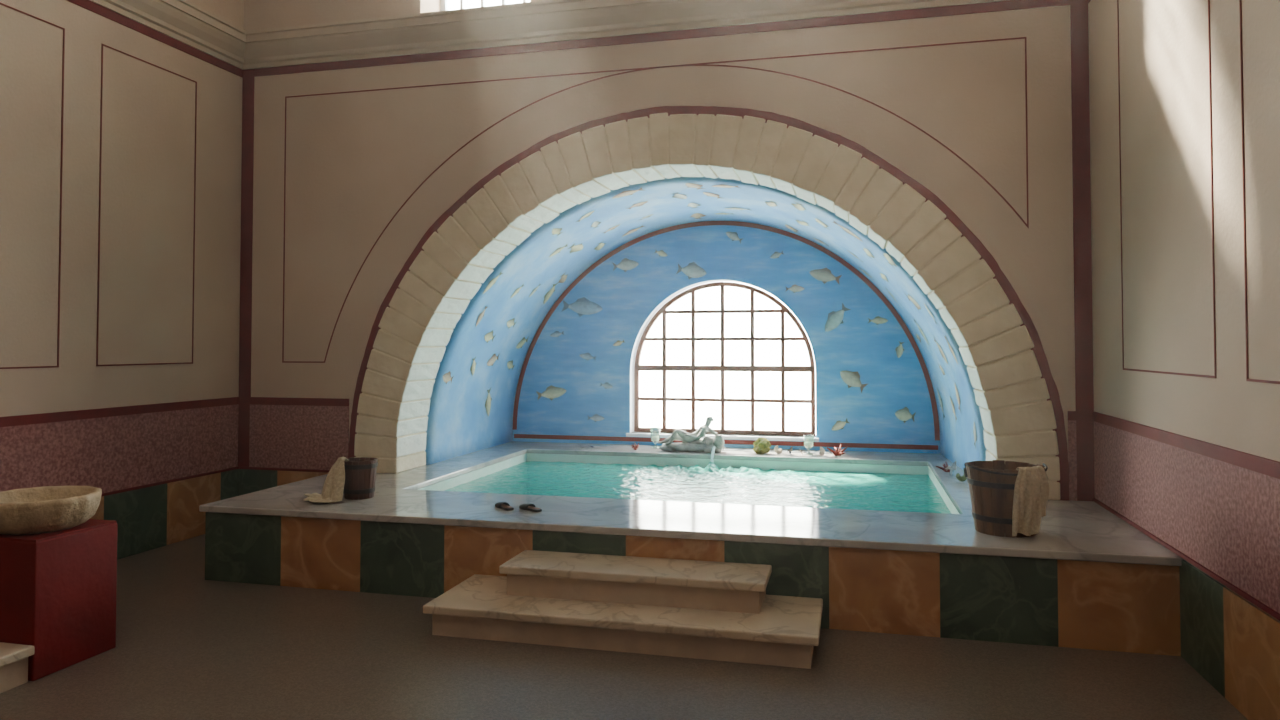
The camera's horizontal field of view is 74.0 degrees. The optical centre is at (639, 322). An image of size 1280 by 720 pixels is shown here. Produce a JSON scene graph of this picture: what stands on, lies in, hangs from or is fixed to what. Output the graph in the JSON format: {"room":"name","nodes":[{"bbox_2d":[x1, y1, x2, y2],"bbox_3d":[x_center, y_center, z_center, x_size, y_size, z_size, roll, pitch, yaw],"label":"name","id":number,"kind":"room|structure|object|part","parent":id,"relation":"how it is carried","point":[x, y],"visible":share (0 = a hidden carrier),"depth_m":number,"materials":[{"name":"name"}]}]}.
{"room":"spa","nodes":[
{"label":"spa","id":0,"kind":"room"},
{"bbox_2d":[0,0,243,416],"bbox_3d":[-4.863,-1.417,3.199,0.300,6.400,9.800,0,-2,14],"label":"wall","id":1,"kind":"structure","parent":0,"point":[148,152],"depth_m":6.32,"materials":[{"name":"beige paint"}]},
{"bbox_2d":[0,3,64,368],"bbox_3d":[-4.142,-0.887,5.467,0.004,2.371,0.936,0,-2,14],"label":"painted line","id":2,"kind":"object","parent":1,"relation":"attached to","point":[0,3],"visible":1,"depth_m":5.91,"materials":[{"name":"paint"}]},
{"bbox_2d":[0,397,238,426],"bbox_3d":[-4.742,0.576,2.985,0.012,0.065,9.544,0,-2,14],"label":"trim","id":3,"kind":"structure","parent":1,"relation":"attached to","point":[7,421],"depth_m":6.28,"materials":[{"name":"red paint"}]},
{"bbox_2d":[0,404,238,492],"bbox_3d":[-4.744,0.888,2.974,0.010,0.560,9.538,0,-2,14],"label":"dado","id":4,"kind":"object","parent":1,"relation":"attached to","point":[114,453],"visible":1,"depth_m":6.37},
{"bbox_2d":[96,44,196,365],"bbox_3d":[-3.844,-0.856,6.670,0.004,2.371,0.936,0,-2,14],"label":"painted line","id":5,"kind":"object","parent":1,"relation":"attached to","point":[102,44],"visible":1,"depth_m":6.38,"materials":[{"name":"red paint"}]},
{"bbox_2d":[67,0,242,77],"bbox_3d":[-4.745,-2.376,3.063,0.006,0.070,9.544,0,-2,14],"label":"trim","id":6,"kind":"structure","parent":1,"relation":"attached to","point":[87,4],"depth_m":6.73,"materials":[{"name":"red paint"}]},
{"bbox_2d":[90,467,237,559],"bbox_3d":[-4.737,1.421,2.965,0.022,0.515,9.550,0,-2,14],"label":"baseboard","id":7,"kind":"structure","parent":1,"relation":"attached to","point":[148,517],"depth_m":6.75,"materials":[{"name":"green stone"}]},
{"bbox_2d":[90,0,1008,69],"bbox_3d":[-1.357,-2.572,2.232,6.985,0.280,9.550,0,-2,14],"label":"crown molding","id":8,"kind":"structure","parent":1,"relation":"attached to","point":[184,21],"depth_m":6.95,"materials":[{"name":"paint"}]},
{"bbox_2d":[0,534,1247,719],"bbox_3d":[-1.357,1.716,2.120,7.385,0.120,9.950,0,-2,14],"label":"floor","id":9,"kind":"structure","parent":0,"point":[189,646],"depth_m":4.15,"materials":[{"name":"stone"}]},
{"bbox_2d":[0,642,34,692],"bbox_3d":[-3.560,1.618,4.026,1.335,0.175,0.345,0,-2,14],"label":"step","id":10,"kind":"structure","parent":9,"relation":"on","point":[13,657],"depth_m":3.97,"materials":[{"name":"stone"}]},
{"bbox_2d":[0,519,117,680],"bbox_3d":[-3.065,1.380,4.335,0.490,0.668,0.470,0,-2,14],"label":"pedestal","id":11,"kind":"object","parent":9,"relation":"on","point":[58,589],"visible":0.76,"depth_m":4.18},
{"bbox_2d":[0,485,101,534],"bbox_3d":[-3.067,0.960,4.344,0.552,0.172,0.552,0,-2,14],"label":"stone basin","id":12,"kind":"object","parent":11,"relation":"on","point":[35,510],"visible":1,"depth_m":4.22,"materials":[{"name":"stone"}]},
{"bbox_2d":[423,550,822,668],"bbox_3d":[-0.081,1.554,4.734,2.130,0.340,0.668,0,-2,14],"label":"entry steps","id":13,"kind":"structure","parent":9,"relation":"on","point":[707,610],"depth_m":4.59,"materials":[{"name":"stone"}]},
{"bbox_2d":[199,441,1183,655],"bbox_3d":[0.389,1.770,7.055,5.965,0.990,4.130,0,-2,14],"label":"platform","id":14,"kind":"object","parent":9,"relation":"on","point":[1089,578],"visible":0.72,"depth_m":5.19,"materials":[{"name":"grey stone"}]},
{"bbox_2d":[304,457,377,502],"bbox_3d":[-2.132,1.102,5.995,0.521,0.290,0.398,0,-2,-8],"label":"wooden bucket","id":15,"kind":"object","parent":14,"relation":"on","point":[353,477],"visible":1,"depth_m":5.98,"materials":[{"name":"brown wood"}]},
{"bbox_2d":[495,502,513,510],"bbox_3d":[-0.908,1.219,5.677,0.074,0.040,0.198,1,-2,-36],"label":"slipper","id":16,"kind":"object","parent":14,"relation":"on","point":[502,505],"visible":1,"depth_m":5.66,"materials":[{"name":"leather"}]},
{"bbox_2d":[519,504,541,511],"bbox_3d":[-0.726,1.218,5.621,0.198,0.040,0.074,-1,-2,44],"label":"slipper","id":17,"kind":"object","parent":14,"relation":"on","point":[530,507],"visible":1,"depth_m":5.61,"materials":[{"name":"leather"}]},
{"bbox_2d":[631,442,638,449],"bbox_3d":[-0.048,1.289,8.860,0.083,0.073,0.126,0,-2,0],"label":"coral","id":18,"kind":"object","parent":14,"relation":"on","point":[635,447],"visible":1,"depth_m":8.85},
{"bbox_2d":[651,436,658,440],"bbox_3d":[0.163,1.216,8.996,0.108,0.220,0.108,0,-2,14],"label":"candle","id":19,"kind":"object","parent":14,"relation":"on","point":[654,438],"visible":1,"depth_m":8.96,"materials":[{"name":"wax"}]},
{"bbox_2d":[658,416,725,462],"bbox_3d":[0.548,1.197,8.707,0.689,0.489,0.417,-1,-2,36],"label":"statue","id":20,"kind":"object","parent":14,"relation":"on","point":[693,442],"visible":1,"depth_m":8.64,"materials":[{"name":"stone"}]},
{"bbox_2d":[444,461,951,513],"bbox_3d":[0.450,1.388,7.195,4.000,0.109,2.550,0,-2,14],"label":"pool water","id":21,"kind":"object","parent":14,"relation":"in","point":[709,484],"visible":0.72,"depth_m":7.35,"materials":[{"name":"teal liquid"}]},
{"bbox_2d":[425,176,986,469],"bbox_3d":[0.610,-0.012,8.150,5.100,2.730,2.010,0,-2,14],"label":"vault","id":22,"kind":"object","parent":14,"relation":"on","point":[472,400],"visible":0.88,"depth_m":8.11,"materials":[{"name":"blue paint"}]},
{"bbox_2d":[753,437,770,453],"bbox_3d":[1.228,1.245,8.545,0.183,0.182,0.155,0,-2,14],"label":"sea sponge","id":23,"kind":"object","parent":14,"relation":"on","point":[761,445],"visible":1,"depth_m":8.49,"materials":[{"name":"green"}]},
{"bbox_2d":[774,445,781,453],"bbox_3d":[1.387,1.266,8.501,0.079,0.093,0.049,1,-2,-22],"label":"shell","id":24,"kind":"object","parent":14,"relation":"on","point":[778,451],"visible":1,"depth_m":8.50,"materials":[{"name":"white"}]},
{"bbox_2d":[804,442,812,446],"bbox_3d":[1.682,1.217,8.476,0.108,0.190,0.108,0,-2,14],"label":"candle","id":25,"kind":"object","parent":14,"relation":"on","point":[807,444],"visible":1,"depth_m":8.45,"materials":[{"name":"wax"}]},
{"bbox_2d":[819,447,824,455],"bbox_3d":[1.793,1.267,8.377,0.045,0.086,0.072,-1,-2,25],"label":"shell","id":26,"kind":"object","parent":14,"relation":"on","point":[822,451],"visible":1,"depth_m":8.39,"materials":[{"name":"white"}]},
{"bbox_2d":[827,444,847,455],"bbox_3d":[1.940,1.256,8.350,0.150,0.115,0.213,-1,-2,40],"label":"coral","id":27,"kind":"object","parent":14,"relation":"on","point":[839,452],"visible":1,"depth_m":8.35},
{"bbox_2d":[936,462,949,471],"bbox_3d":[2.633,1.242,7.314,0.168,0.088,0.083,0,-2,14],"label":"coral","id":28,"kind":"object","parent":14,"relation":"on","point":[944,465],"visible":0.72,"depth_m":7.31},
{"bbox_2d":[945,461,955,474],"bbox_3d":[2.601,1.214,7.106,0.065,0.125,0.105,0,-2,-6],"label":"shell","id":29,"kind":"object","parent":14,"relation":"on","point":[953,467],"visible":1,"depth_m":7.08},
{"bbox_2d":[956,473,966,480],"bbox_3d":[2.567,1.214,6.788,0.092,0.109,0.057,0,-2,9],"label":"shell","id":30,"kind":"object","parent":14,"relation":"on","point":[960,478],"visible":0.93,"depth_m":6.78,"materials":[{"name":"green"}]},
{"bbox_2d":[964,460,1048,537],"bbox_3d":[2.133,1.018,4.958,0.460,0.405,0.464,0,-2,14],"label":"wooden bucket","id":31,"kind":"object","parent":14,"relation":"on","point":[1009,498],"visible":1,"depth_m":4.81,"materials":[{"name":"brown wood"}]},
{"bbox_2d":[243,0,1093,469],"bbox_3d":[-0.151,-1.365,7.076,7.585,6.300,0.510,0,-2,14],"label":"wall","id":32,"kind":"structure","parent":0,"point":[353,160],"depth_m":7.00,"materials":[{"name":"beige paint"}]},
{"bbox_2d":[238,77,253,466],"bbox_3d":[-3.538,-0.465,7.634,0.119,3.510,0.008,0,-2,14],"label":"trim","id":33,"kind":"structure","parent":32,"relation":"attached to","point":[248,82],"depth_m":7.63,"materials":[{"name":"red paint"}]},
{"bbox_2d":[238,466,329,495],"bbox_3d":[-2.950,1.538,7.429,1.314,0.515,0.022,0,-2,14],"label":"baseboard","id":34,"kind":"structure","parent":32,"relation":"attached to","point":[250,479],"depth_m":7.51,"materials":[{"name":"green stone"}]},
{"bbox_2d":[250,397,348,405],"bbox_3d":[-2.999,0.693,7.468,0.992,0.065,0.012,0,-2,14],"label":"trim","id":35,"kind":"structure","parent":32,"relation":"attached to","point":[253,400],"depth_m":7.46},
{"bbox_2d":[440,0,447,10],"bbox_3d":[-1.303,-3.368,7.563,1.000,1.570,0.060,0,-2,14],"label":"frame","id":36,"kind":"object","parent":32,"relation":"attached to","point":[443,3],"visible":0.02,"depth_m":7.64,"materials":[{"name":"paint"}]},
{"bbox_2d":[460,0,526,8],"bbox_3d":[-1.303,-3.363,7.562,1.000,1.560,0.040,0,-2,14],"label":"bars","id":37,"kind":"object","parent":32,"relation":"attached to","point":[461,1],"visible":0.02,"depth_m":7.56,"materials":[{"name":"paint"}]},
{"bbox_2d":[282,37,1028,362],"bbox_3d":[-0.193,-0.852,6.818,6.125,2.371,0.004,0,-2,14],"label":"painted line","id":38,"kind":"structure","parent":32,"relation":"attached to","point":[1025,38],"depth_m":6.80,"materials":[{"name":"paint"}]},
{"bbox_2d":[243,0,1087,76],"bbox_3d":[-0.211,-2.276,6.859,6.985,0.070,0.006,0,-2,14],"label":"trim","id":39,"kind":"structure","parent":32,"relation":"attached to","point":[1011,4],"depth_m":6.73,"materials":[{"name":"red paint"}]},
{"bbox_2d":[354,113,1059,499],"bbox_3d":[0.305,-0.193,6.918,5.582,2.929,0.537,0,-2,14],"label":"arch","id":40,"kind":"object","parent":32,"relation":"attached to","point":[1011,394],"visible":0.99,"depth_m":6.69,"materials":[{"name":"beige stone"}]},
{"bbox_2d":[348,106,1069,499],"bbox_3d":[0.249,-0.227,6.687,5.701,2.983,0.014,0,-2,14],"label":"trim","id":41,"kind":"structure","parent":32,"relation":"attached to","point":[1038,350],"depth_m":6.48,"materials":[{"name":"red paint"}]},
{"bbox_2d":[1068,411,1075,420],"bbox_3d":[3.037,0.654,5.975,0.052,0.065,0.012,0,-2,14],"label":"trim","id":42,"kind":"structure","parent":32,"relation":"attached to","point":[1071,414],"depth_m":5.97,"materials":[{"name":"red paint"}]},
{"bbox_2d":[1068,420,1076,500],"bbox_3d":[3.037,0.967,5.968,0.052,0.560,0.010,0,-2,14],"label":"dado","id":43,"kind":"object","parent":32,"relation":"attached to","point":[1072,447],"visible":1,"depth_m":5.96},
{"bbox_2d":[1070,3,1094,500],"bbox_3d":[3.118,-0.508,5.987,0.114,3.510,0.008,0,-2,14],"label":"trim","id":44,"kind":"structure","parent":32,"relation":"attached to","point":[1083,319],"depth_m":5.98,"materials":[{"name":"red paint"}]},
{"bbox_2d":[513,221,939,453],"bbox_3d":[0.816,0.497,9.240,5.000,3.590,0.350,0,-2,14],"label":"wall","id":45,"kind":"structure","parent":0,"point":[875,391],"depth_m":9.10,"materials":[{"name":"paint"}]},
{"bbox_3d":[0.888,1.224,9.193,2.060,0.035,0.330,0,-2,14],"label":"trim","id":46,"kind":"part","parent":45,"relation":"part of","materials":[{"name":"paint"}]},
{"bbox_2d":[636,286,812,430],"bbox_3d":[0.901,0.381,9.265,1.936,1.613,0.054,0,-2,14],"label":"bars","id":47,"kind":"object","parent":45,"relation":"attached to","point":[664,367],"visible":1,"depth_m":9.26,"materials":[{"name":"brown metal"}]},
{"bbox_2d":[634,282,815,435],"bbox_3d":[0.901,0.381,9.268,1.976,1.653,0.060,0,-2,14],"label":"frame","id":48,"kind":"object","parent":45,"relation":"attached to","point":[670,302],"visible":0.99,"depth_m":9.23,"materials":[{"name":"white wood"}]},
{"bbox_3d":[0.785,1.271,9.095,4.560,0.045,0.006,0,-2,14],"label":"trim","id":49,"kind":"part","parent":45,"relation":"part of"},
{"bbox_2d":[1089,0,1279,619],"bbox_3d":[2.209,-1.463,1.450,0.300,6.400,9.800,0,-2,14],"label":"wall","id":50,"kind":"structure","parent":0,"point":[1168,323],"depth_m":4.27,"materials":[{"name":"beige paint"}]},
{"bbox_2d":[1117,0,1215,377],"bbox_3d":[2.851,-0.908,4.666,0.004,2.371,1.391,0,-2,14],"label":"painted line","id":51,"kind":"object","parent":50,"relation":"attached to","point":[1162,372],"visible":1,"depth_m":4.01,"materials":[{"name":"paint"}]},
{"bbox_2d":[1093,498,1279,719],"bbox_3d":[2.020,1.367,1.283,0.022,0.535,9.530,0,-2,14],"label":"baseboard","id":52,"kind":"structure","parent":50,"relation":"attached to","point":[1229,639],"depth_m":3.80,"materials":[{"name":"green stone"}]},
{"bbox_2d":[1093,412,1279,478],"bbox_3d":[2.026,0.532,1.310,0.012,0.065,9.544,0,-2,14],"label":"trim","id":53,"kind":"structure","parent":50,"relation":"attached to","point":[1269,467],"depth_m":4.13,"materials":[{"name":"red paint"}]},
{"bbox_2d":[1093,421,1279,613],"bbox_3d":[2.027,0.844,1.299,0.010,0.560,9.538,0,-2,14],"label":"dado","id":54,"kind":"object","parent":50,"relation":"attached to","point":[1224,517],"visible":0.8,"depth_m":4.12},
{"bbox_2d":[1239,0,1279,383],"bbox_3d":[2.441,-0.952,3.007,0.004,2.371,1.391,0,-2,14],"label":"painted line","id":55,"kind":"object","parent":50,"relation":"attached to","point":[1240,1],"visible":1,"depth_m":3.66,"materials":[{"name":"red paint"}]}
]}

